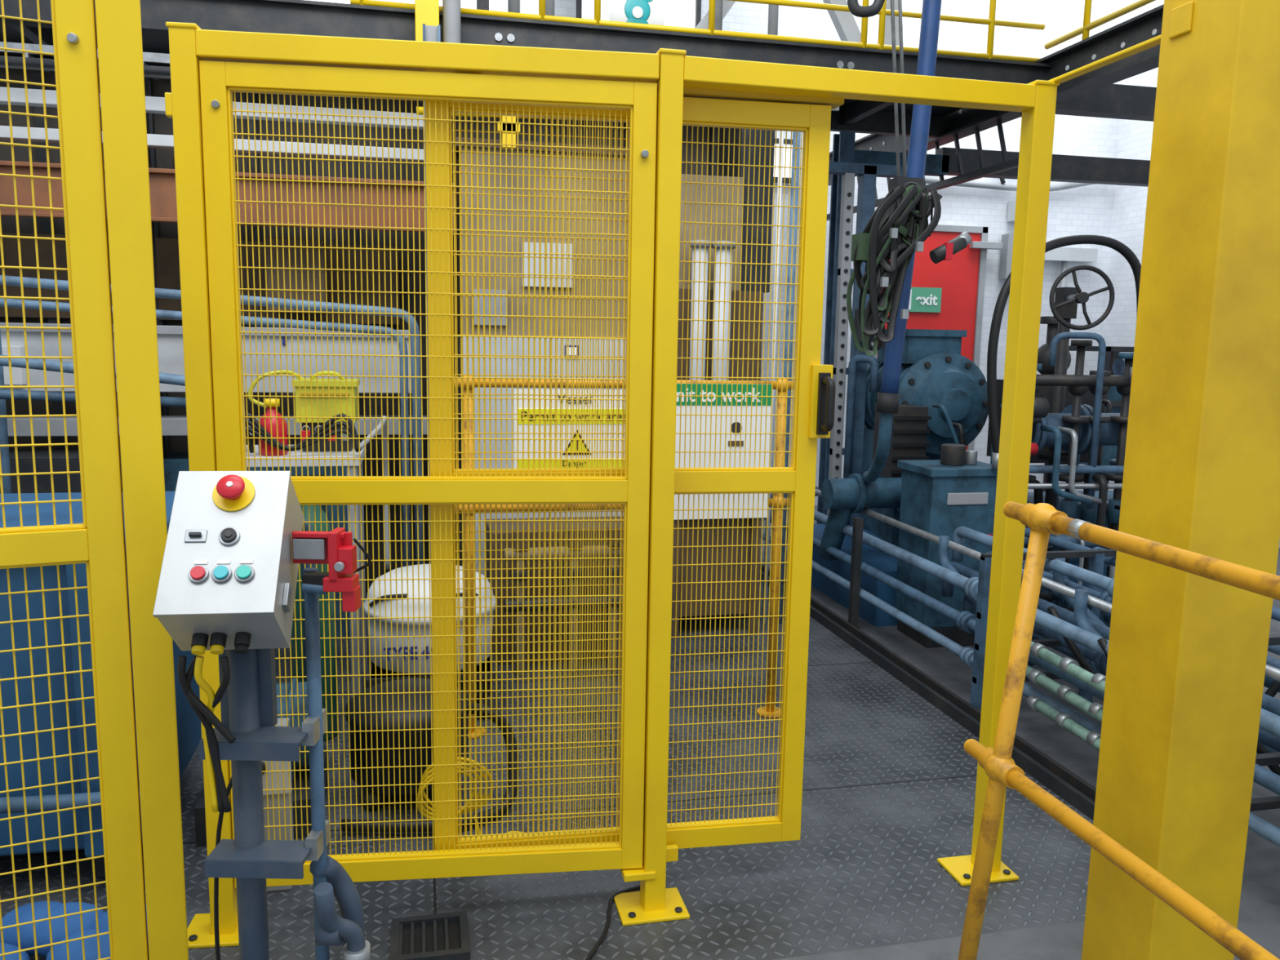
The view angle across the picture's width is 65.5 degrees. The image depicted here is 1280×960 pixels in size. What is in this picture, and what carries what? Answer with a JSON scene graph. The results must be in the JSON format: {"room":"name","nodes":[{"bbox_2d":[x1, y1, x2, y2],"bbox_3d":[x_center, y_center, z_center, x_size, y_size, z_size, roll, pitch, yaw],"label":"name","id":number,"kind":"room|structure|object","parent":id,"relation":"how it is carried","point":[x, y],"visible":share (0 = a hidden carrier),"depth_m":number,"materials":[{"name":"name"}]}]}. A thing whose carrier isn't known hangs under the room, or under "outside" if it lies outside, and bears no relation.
{"room":"factory floor","nodes":[
{"label":"factory floor","id":0,"kind":"room"},
{"bbox_2d":[152,471,303,655],"bbox_3d":[-0.672,0.133,1.650,0.193,0.294,0.290,-1,8,-12],"label":"control box","id":1,"kind":"object","parent":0,"point":[228,579],"depth_m":1.58,"materials":[{"name":"metal"}]},
{"bbox_2d":[0,505,1279,959],"bbox_3d":[0.450,1.059,3.617,10.400,0.100,10.500,-1,8,-12],"label":"floor","id":2,"kind":"structure","parent":0,"point":[889,781],"depth_m":2.98,"materials":[{"name":"metal"}]},
{"bbox_2d":[0,901,148,959],"bbox_3d":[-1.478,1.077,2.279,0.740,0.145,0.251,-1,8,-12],"label":"drum","id":3,"kind":"object","parent":2,"relation":"on","point":[41,908],"visible":0.66,"depth_m":2.28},
{"bbox_2d":[0,0,188,959],"bbox_3d":[-1.490,0.161,1.527,1.499,2.199,0.120,-3,9,-25],"label":"fence panel","id":4,"kind":"object","parent":2,"relation":"on","point":[98,542],"visible":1,"depth_m":1.74,"materials":[{"name":"yellow metal"}]},
{"bbox_2d":[0,491,201,878],"bbox_3d":[-2.281,0.590,2.779,2.000,0.970,0.899,-1,8,-12],"label":"machine","id":5,"kind":"object","parent":2,"relation":"on","point":[188,724],"visible":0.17,"depth_m":2.59,"materials":[{"name":"metal"}]},
{"bbox_2d":[0,275,423,566],"bbox_3d":[-2.542,-0.032,4.139,3.211,1.810,0.140,-1,8,-12],"label":"pipe rail","id":6,"kind":"object","parent":2,"relation":"on","point":[33,363],"visible":0.48,"depth_m":4.28,"materials":[{"name":"metal"}]},
{"bbox_2d":[0,64,457,637],"bbox_3d":[-2.748,-0.528,4.513,3.780,2.680,0.650,-1,8,-12],"label":"wall","id":7,"kind":"structure","parent":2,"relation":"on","point":[162,189],"depth_m":4.57,"materials":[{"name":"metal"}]},
{"bbox_2d":[414,0,461,43],"bbox_3d":[-0.946,-2.794,4.607,0.222,1.600,0.120,-1,8,-12],"label":"upright","id":8,"kind":"object","parent":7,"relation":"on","point":[426,11],"visible":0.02,"depth_m":4.67,"materials":[{"name":"metal"}]},
{"bbox_2d":[194,519,328,847],"bbox_3d":[-1.171,0.590,3.086,0.340,0.921,0.400,-1,8,-12],"label":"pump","id":9,"kind":"object","parent":2,"relation":"on","point":[199,810],"visible":0.2,"depth_m":3.03,"materials":[{"name":"metal"}]},
{"bbox_2d":[177,567,370,959],"bbox_3d":[-0.630,0.698,1.763,0.290,1.101,0.223,-1,8,-12],"label":"stand","id":10,"kind":"object","parent":2,"relation":"on","point":[246,735],"visible":0.99,"depth_m":1.72,"materials":[{"name":"metal"}]},
{"bbox_2d":[292,527,371,612],"bbox_3d":[-0.524,0.148,1.693,0.118,0.135,0.085,4,8,17],"label":"switch","id":11,"kind":"object","parent":10,"relation":"attached to","point":[335,548],"visible":1,"depth_m":1.67,"materials":[{"name":"red plastic"}]},
{"bbox_2d":[262,717,293,891],"bbox_3d":[-1.018,0.883,2.687,0.160,0.460,0.100,-1,8,-12],"label":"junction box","id":12,"kind":"object","parent":2,"relation":"on","point":[284,720],"visible":0.19,"depth_m":2.66,"materials":[{"name":"metal"}]},
{"bbox_2d":[246,444,367,697],"bbox_3d":[-1.428,0.383,4.163,0.545,1.020,0.450,-1,8,-12],"label":"workbench","id":13,"kind":"object","parent":2,"relation":"on","point":[256,448],"visible":0.16,"depth_m":4.03,"materials":[{"name":"grey metal"}]},
{"bbox_2d":[257,398,288,456],"bbox_3d":[-1.447,-0.209,3.922,0.110,0.220,0.110,-1,8,-12],"label":"bottle","id":14,"kind":"object","parent":13,"relation":"on","point":[267,400],"visible":0.65,"depth_m":3.89,"materials":[{"name":"plastic"}]},
{"bbox_2d":[247,369,359,451],"bbox_3d":[-1.372,-0.288,4.090,0.419,0.328,0.245,-1,8,-12],"label":"machine","id":15,"kind":"object","parent":13,"relation":"on","point":[283,371],"visible":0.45,"depth_m":4.02,"materials":[{"name":"yellow plastic"},{"name":"galvanised steel"},{"name":"red plastic"}]},
{"bbox_2d":[244,410,390,568],"bbox_3d":[-1.259,0.069,3.973,0.621,0.700,0.242,-5,10,-36],"label":"hose","id":16,"kind":"object","parent":13,"relation":"on","point":[332,420],"visible":0.63,"depth_m":3.90,"materials":[{"name":"rubber"}]},
{"bbox_2d":[290,505,337,741],"bbox_3d":[-1.211,0.500,3.685,0.160,0.930,0.160,-1,8,-12],"label":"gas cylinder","id":17,"kind":"object","parent":2,"relation":"on","point":[305,507],"visible":0.27,"depth_m":3.64,"materials":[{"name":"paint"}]},
{"bbox_2d":[0,67,732,598],"bbox_3d":[-2.187,-0.644,5.143,5.750,2.750,0.180,-1,8,-12],"label":"steel framework","id":18,"kind":"object","parent":2,"relation":"on","point":[166,242],"visible":0.11,"depth_m":5.11,"materials":[{"name":"metal"}]},
{"bbox_2d":[339,678,519,832],"bbox_3d":[-0.675,0.860,3.226,0.548,0.366,0.517,-1,8,-12],"label":"vacuum","id":19,"kind":"object","parent":2,"relation":"on","point":[411,680],"visible":0.49,"depth_m":3.10,"materials":[{"name":"black plastic"}]},
{"bbox_2d":[389,910,470,959],"bbox_3d":[-0.524,1.143,2.482,0.190,0.020,0.180,-1,8,-12],"label":"floor drain grate","id":20,"kind":"object","parent":2,"relation":"on","point":[444,935],"visible":1,"depth_m":2.48,"materials":[{"name":"metal"}]},
{"bbox_2d":[364,650,497,718],"bbox_3d":[-0.851,0.820,4.070,0.500,0.200,0.480,-1,8,-12],"label":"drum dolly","id":21,"kind":"object","parent":2,"relation":"on","point":[372,664],"visible":0.14,"depth_m":3.87,"materials":[{"name":"black metal"}]},
{"bbox_2d":[363,564,495,675],"bbox_3d":[-0.846,0.538,4.030,0.524,0.370,0.524,-1,8,-12],"label":"drum","id":22,"kind":"object","parent":21,"relation":"on","point":[420,566],"visible":0.48,"depth_m":3.83,"materials":[{"name":"plastic"}]},
{"bbox_2d":[422,23,440,564],"bbox_3d":[-0.880,-0.499,4.284,0.170,2.750,0.200,-1,8,-12],"label":"stanchion","id":23,"kind":"object","parent":2,"relation":"on","point":[430,33],"visible":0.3,"depth_m":4.09,"materials":[{"name":"blue paint"}]},
{"bbox_2d":[417,756,522,835],"bbox_3d":[-0.476,0.945,2.945,0.359,0.286,0.105,-1,8,-12],"label":"coil","id":24,"kind":"object","parent":2,"relation":"on","point":[429,768],"visible":0.42,"depth_m":2.92,"materials":[{"name":"yellow rubber"}]},
{"bbox_2d":[452,137,629,574],"bbox_3d":[-0.494,-0.451,5.163,0.900,2.420,0.520,-1,8,-12],"label":"tall cabinet","id":25,"kind":"object","parent":2,"relation":"on","point":[474,140],"visible":0.27,"depth_m":4.86,"materials":[{"name":"metal"}]},
{"bbox_2d":[486,515,623,675],"bbox_3d":[-0.354,0.510,4.680,0.700,0.660,0.545,-1,8,-12],"label":"crate","id":26,"kind":"object","parent":2,"relation":"on","point":[493,523],"visible":0.44,"depth_m":4.56,"materials":[{"name":"metal"}]},
{"bbox_2d":[584,884,639,959],"bbox_3d":[-0.086,1.140,2.572,0.082,0.010,0.459,5,9,25],"label":"cable","id":27,"kind":"object","parent":2,"relation":"on","point":[637,887],"visible":0.89,"depth_m":2.58,"materials":[{"name":"rubber"}]},
{"bbox_2d":[453,375,793,739],"bbox_3d":[-0.053,0.284,3.817,1.325,1.360,0.110,-1,8,-12],"label":"handrail","id":28,"kind":"object","parent":2,"relation":"on","point":[492,380],"visible":0.49,"depth_m":3.75,"materials":[{"name":"metal"}]},
{"bbox_2d":[514,389,625,468],"bbox_3d":[-0.238,-0.171,3.654,0.445,0.320,0.015,-1,8,-12],"label":"warning sign","id":29,"kind":"object","parent":28,"relation":"attached to","point":[520,391],"visible":0.27,"depth_m":3.64,"materials":[{"name":"plastic"}]},
{"bbox_2d":[673,383,773,519],"bbox_3d":[0.251,-0.106,3.773,0.510,0.515,0.012,-1,8,-12],"label":"sign","id":30,"kind":"object","parent":28,"relation":"attached to","point":[678,385],"visible":0.5,"depth_m":3.78,"materials":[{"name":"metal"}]},
{"bbox_2d":[164,22,1160,948],"bbox_3d":[0.015,0.085,2.329,2.238,2.175,0.575,0,8,-10],"label":"frame","id":31,"kind":"object","parent":2,"relation":"on","point":[677,76],"visible":0.88,"depth_m":2.44,"materials":[{"name":"metal"}]},
{"bbox_2d":[199,60,657,888],"bbox_3d":[-0.487,0.042,2.421,1.026,1.967,0.054,0,8,-7],"label":"fence panel","id":32,"kind":"object","parent":31,"relation":"attached to","point":[219,80],"visible":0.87,"depth_m":2.41,"materials":[{"name":"yellow metal"}]},
{"bbox_2d":[425,97,835,849],"bbox_3d":[-0.016,0.016,2.565,1.028,1.995,0.116,0,8,-6],"label":"safety gate","id":33,"kind":"object","parent":31,"relation":"attached to","point":[814,384],"visible":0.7,"depth_m":2.56,"materials":[{"name":"yellow metal"}]},
{"bbox_2d":[676,128,774,622],"bbox_3d":[0.319,-0.557,5.369,0.660,2.600,0.400,-1,8,-12],"label":"tall cabinet","id":34,"kind":"object","parent":2,"relation":"on","point":[737,130],"visible":0.26,"depth_m":5.13,"materials":[{"name":"metal"}]},
{"bbox_2d":[671,130,800,638],"bbox_3d":[0.467,-0.621,5.020,0.680,2.830,0.280,-1,8,-12],"label":"pipes","id":35,"kind":"object","parent":2,"relation":"on","point":[798,136],"visible":0.41,"depth_m":5.05,"materials":[{"name":"white metal"}]},
{"bbox_2d":[816,130,855,524],"bbox_3d":[1.301,-0.845,6.662,0.220,2.840,0.240,-1,8,-12],"label":"upright","id":36,"kind":"object","parent":2,"relation":"on","point":[843,144],"visible":0.38,"depth_m":6.57,"materials":[{"name":"paint"}]},
{"bbox_2d":[840,185,854,475],"bbox_3d":[1.671,-1.095,8.461,0.240,2.840,0.250,-1,8,-12],"label":"upright","id":37,"kind":"object","parent":2,"relation":"on","point":[854,185],"visible":0.02,"depth_m":8.40,"materials":[{"name":"paint"}]},
{"bbox_2d":[0,0,1164,220],"bbox_3d":[0.076,-2.176,6.072,9.576,0.540,6.850,3,8,16],"label":"steel beam","id":38,"kind":"structure","parent":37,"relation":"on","point":[1094,94],"depth_m":5.20,"materials":[{"name":"dark steel"},{"name":"yellow painted steel"}]},
{"bbox_2d":[0,41,839,150],"bbox_3d":[-1.705,-1.784,4.623,5.700,0.470,0.730,-1,8,-12],"label":"overhead crane","id":39,"kind":"object","parent":38,"relation":"hanging from","point":[148,57],"visible":0.15,"depth_m":4.48,"materials":[{"name":"metal"}]},
{"bbox_2d":[608,0,665,25],"bbox_3d":[-0.013,-2.538,5.264,0.300,0.460,0.022,-1,8,-12],"label":"poster","id":40,"kind":"object","parent":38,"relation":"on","point":[640,11],"visible":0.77,"depth_m":5.27,"materials":[{"name":"white paper"}]},
{"bbox_2d":[476,0,899,45],"bbox_3d":[0.369,-3.187,5.934,2.650,1.609,0.286,-1,8,-12],"label":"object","id":41,"kind":"object","parent":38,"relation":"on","point":[847,29],"visible":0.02,"depth_m":6.08,"materials":[{"name":"metal"}]},
{"bbox_2d":[351,0,1155,62],"bbox_3d":[-0.878,-2.493,2.833,7.367,1.037,3.956,-1,8,-12],"label":"guardrail","id":42,"kind":"object","parent":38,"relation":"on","point":[991,21],"visible":0.78,"depth_m":5.23,"materials":[{"name":"yellow metal"}]},
{"bbox_2d":[826,161,903,526],"bbox_3d":[1.413,-0.625,6.122,0.600,2.560,0.254,-1,8,-12],"label":"support frame","id":43,"kind":"object","parent":2,"relation":"on","point":[856,371],"visible":0.73,"depth_m":6.08,"materials":[{"name":"paint"}]},
{"bbox_2d":[759,564,1096,820],"bbox_3d":[0.916,0.682,5.786,0.090,0.050,5.400,-1,8,-12],"label":"curb","id":44,"kind":"structure","parent":2,"relation":"on","point":[1057,778],"depth_m":4.09,"materials":[{"name":"metal"}]},
{"bbox_2d":[894,443,997,648],"bbox_3d":[1.565,0.316,5.069,0.420,1.000,0.360,-1,8,-12],"label":"tank","id":45,"kind":"object","parent":2,"relation":"on","point":[939,497],"visible":0.7,"depth_m":4.93,"materials":[{"name":"metal"}]},
{"bbox_2d":[986,234,1141,469],"bbox_3d":[2.077,-0.617,4.839,0.853,1.128,0.060,-1,8,-12],"label":"hose","id":46,"kind":"object","parent":45,"relation":"attached to","point":[1114,244],"visible":0.67,"depth_m":4.76,"materials":[{"name":"rubber"}]},
{"bbox_2d":[785,316,1115,626],"bbox_3d":[1.986,-0.146,6.025,2.166,1.660,1.362,-1,8,-12],"label":"pump","id":47,"kind":"object","parent":2,"relation":"on","point":[943,393],"visible":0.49,"depth_m":5.69,"materials":[{"name":"blue paint"}]},
{"bbox_2d":[862,0,942,482],"bbox_3d":[1.283,-2.135,4.684,0.216,4.450,0.799,2,8,9],"label":"pipe","id":48,"kind":"object","parent":47,"relation":"attached to","point":[888,398],"visible":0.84,"depth_m":4.49,"materials":[{"name":"metal"}]},
{"bbox_2d":[760,486,1279,847],"bbox_3d":[1.658,0.516,4.841,0.940,0.672,6.902,-1,8,-12],"label":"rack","id":49,"kind":"object","parent":2,"relation":"on","point":[1076,624],"visible":0.41,"depth_m":4.05,"materials":[{"name":"metal"}]},
{"bbox_2d":[1025,640,1106,751],"bbox_3d":[1.510,0.765,3.343,0.059,0.255,1.001,-1,8,-12],"label":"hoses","id":50,"kind":"object","parent":49,"relation":"attached to","point":[1097,681],"visible":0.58,"depth_m":3.45,"materials":[{"name":"green rubber"},{"name":"galvanised steel"}]},
{"bbox_2d":[990,332,1133,600],"bbox_3d":[2.511,0.034,5.155,1.433,1.566,0.480,-1,8,-12],"label":"pipework","id":51,"kind":"object","parent":2,"relation":"on","point":[1079,428],"visible":0.36,"depth_m":4.95,"materials":[{"name":"blue paint"}]},
{"bbox_2d":[1036,265,1114,600],"bbox_3d":[2.186,-0.153,5.239,0.314,1.902,0.332,-1,8,-12],"label":"handwheel","id":52,"kind":"object","parent":2,"relation":"on","point":[1064,306],"visible":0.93,"depth_m":5.18,"materials":[{"name":"metal"}]},
{"bbox_2d":[1042,345,1133,492],"bbox_3d":[3.829,-0.276,7.729,1.060,1.500,0.680,-1,8,-12],"label":"pipes","id":53,"kind":"object","parent":2,"relation":"on","point":[1113,363],"visible":0.12,"depth_m":7.41,"materials":[{"name":"blue metal"}]},
{"bbox_2d":[957,501,1279,959],"bbox_3d":[0.933,0.801,0.865,0.198,1.205,2.527,-1,8,-12],"label":"handrail","id":54,"kind":"object","parent":2,"relation":"on","point":[1043,519],"visible":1,"depth_m":1.84,"materials":[{"name":"metal"}]},
{"bbox_2d":[1081,0,1279,959],"bbox_3d":[1.260,-1.522,1.973,0.251,5.500,0.246,-1,8,-12],"label":"steel column","id":55,"kind":"structure","parent":2,"relation":"on","point":[1186,660],"depth_m":2.12,"materials":[{"name":"metal"}]},
{"bbox_2d":[554,0,1128,505],"bbox_3d":[-0.644,-2.667,8.365,10.800,6.100,0.200,-1,8,-12],"label":"wall","id":56,"kind":"structure","parent":0,"point":[1083,210],"depth_m":9.06,"materials":[{"name":"white paint"}]},
{"bbox_2d":[307,0,538,14],"bbox_3d":[-2.930,-4.223,7.487,4.440,1.690,0.060,-1,8,-12],"label":"window","id":57,"kind":"structure","parent":56,"relation":"in","point":[527,6],"depth_m":7.95,"materials":[{"name":"white glass"}]},
{"bbox_2d":[575,0,701,27],"bbox_3d":[0.001,-4.338,8.119,1.040,1.540,0.060,-1,8,-12],"label":"window","id":58,"kind":"structure","parent":56,"relation":"in","point":[678,13],"depth_m":8.26,"materials":[{"name":"white glass"}]},
{"bbox_2d":[773,137,792,183],"bbox_3d":[0.218,-2.748,8.399,2.340,0.360,0.060,-1,8,-12],"label":"window","id":59,"kind":"structure","parent":56,"relation":"in","point":[788,141],"depth_m":8.63,"materials":[{"name":"white glass"}]},
{"bbox_2d":[866,224,1003,450],"bbox_3d":[2.680,-1.036,9.163,1.210,2.560,0.139,-1,8,-12],"label":"door","id":60,"kind":"structure","parent":56,"relation":"in","point":[962,278],"depth_m":9.11,"materials":[{"name":"red paint"}]},
{"bbox_2d":[908,287,942,312],"bbox_3d":[2.530,-1.637,9.037,0.440,0.220,0.028,-1,8,-12],"label":"exit sign","id":61,"kind":"object","parent":60,"relation":"attached to","point":[922,299],"visible":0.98,"depth_m":9.04,"materials":[{"name":"green plastic"}]},
{"bbox_2d":[924,176,1097,287],"bbox_3d":[3.333,-1.558,9.222,2.107,3.600,0.120,-1,8,-12],"label":"conduit","id":62,"kind":"object","parent":56,"relation":"attached to","point":[1064,255],"visible":0.24,"depth_m":9.16,"materials":[{"name":"metal"}]},
{"bbox_2d":[846,0,972,356],"bbox_3d":[1.150,-2.398,4.066,0.540,3.760,0.254,-1,8,-12],"label":"cable","id":63,"kind":"object","parent":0,"point":[899,227],"visible":1,"depth_m":4.19,"materials":[{"name":"rubber"}]},
{"bbox_2d":[1101,0,1279,547],"bbox_3d":[5.678,-1.983,4.330,0.200,6.100,10.500,-1,8,-12],"label":"wall","id":64,"kind":"structure","parent":0,"point":[1134,141],"depth_m":9.19,"materials":[{"name":"white paint"}]}
]}

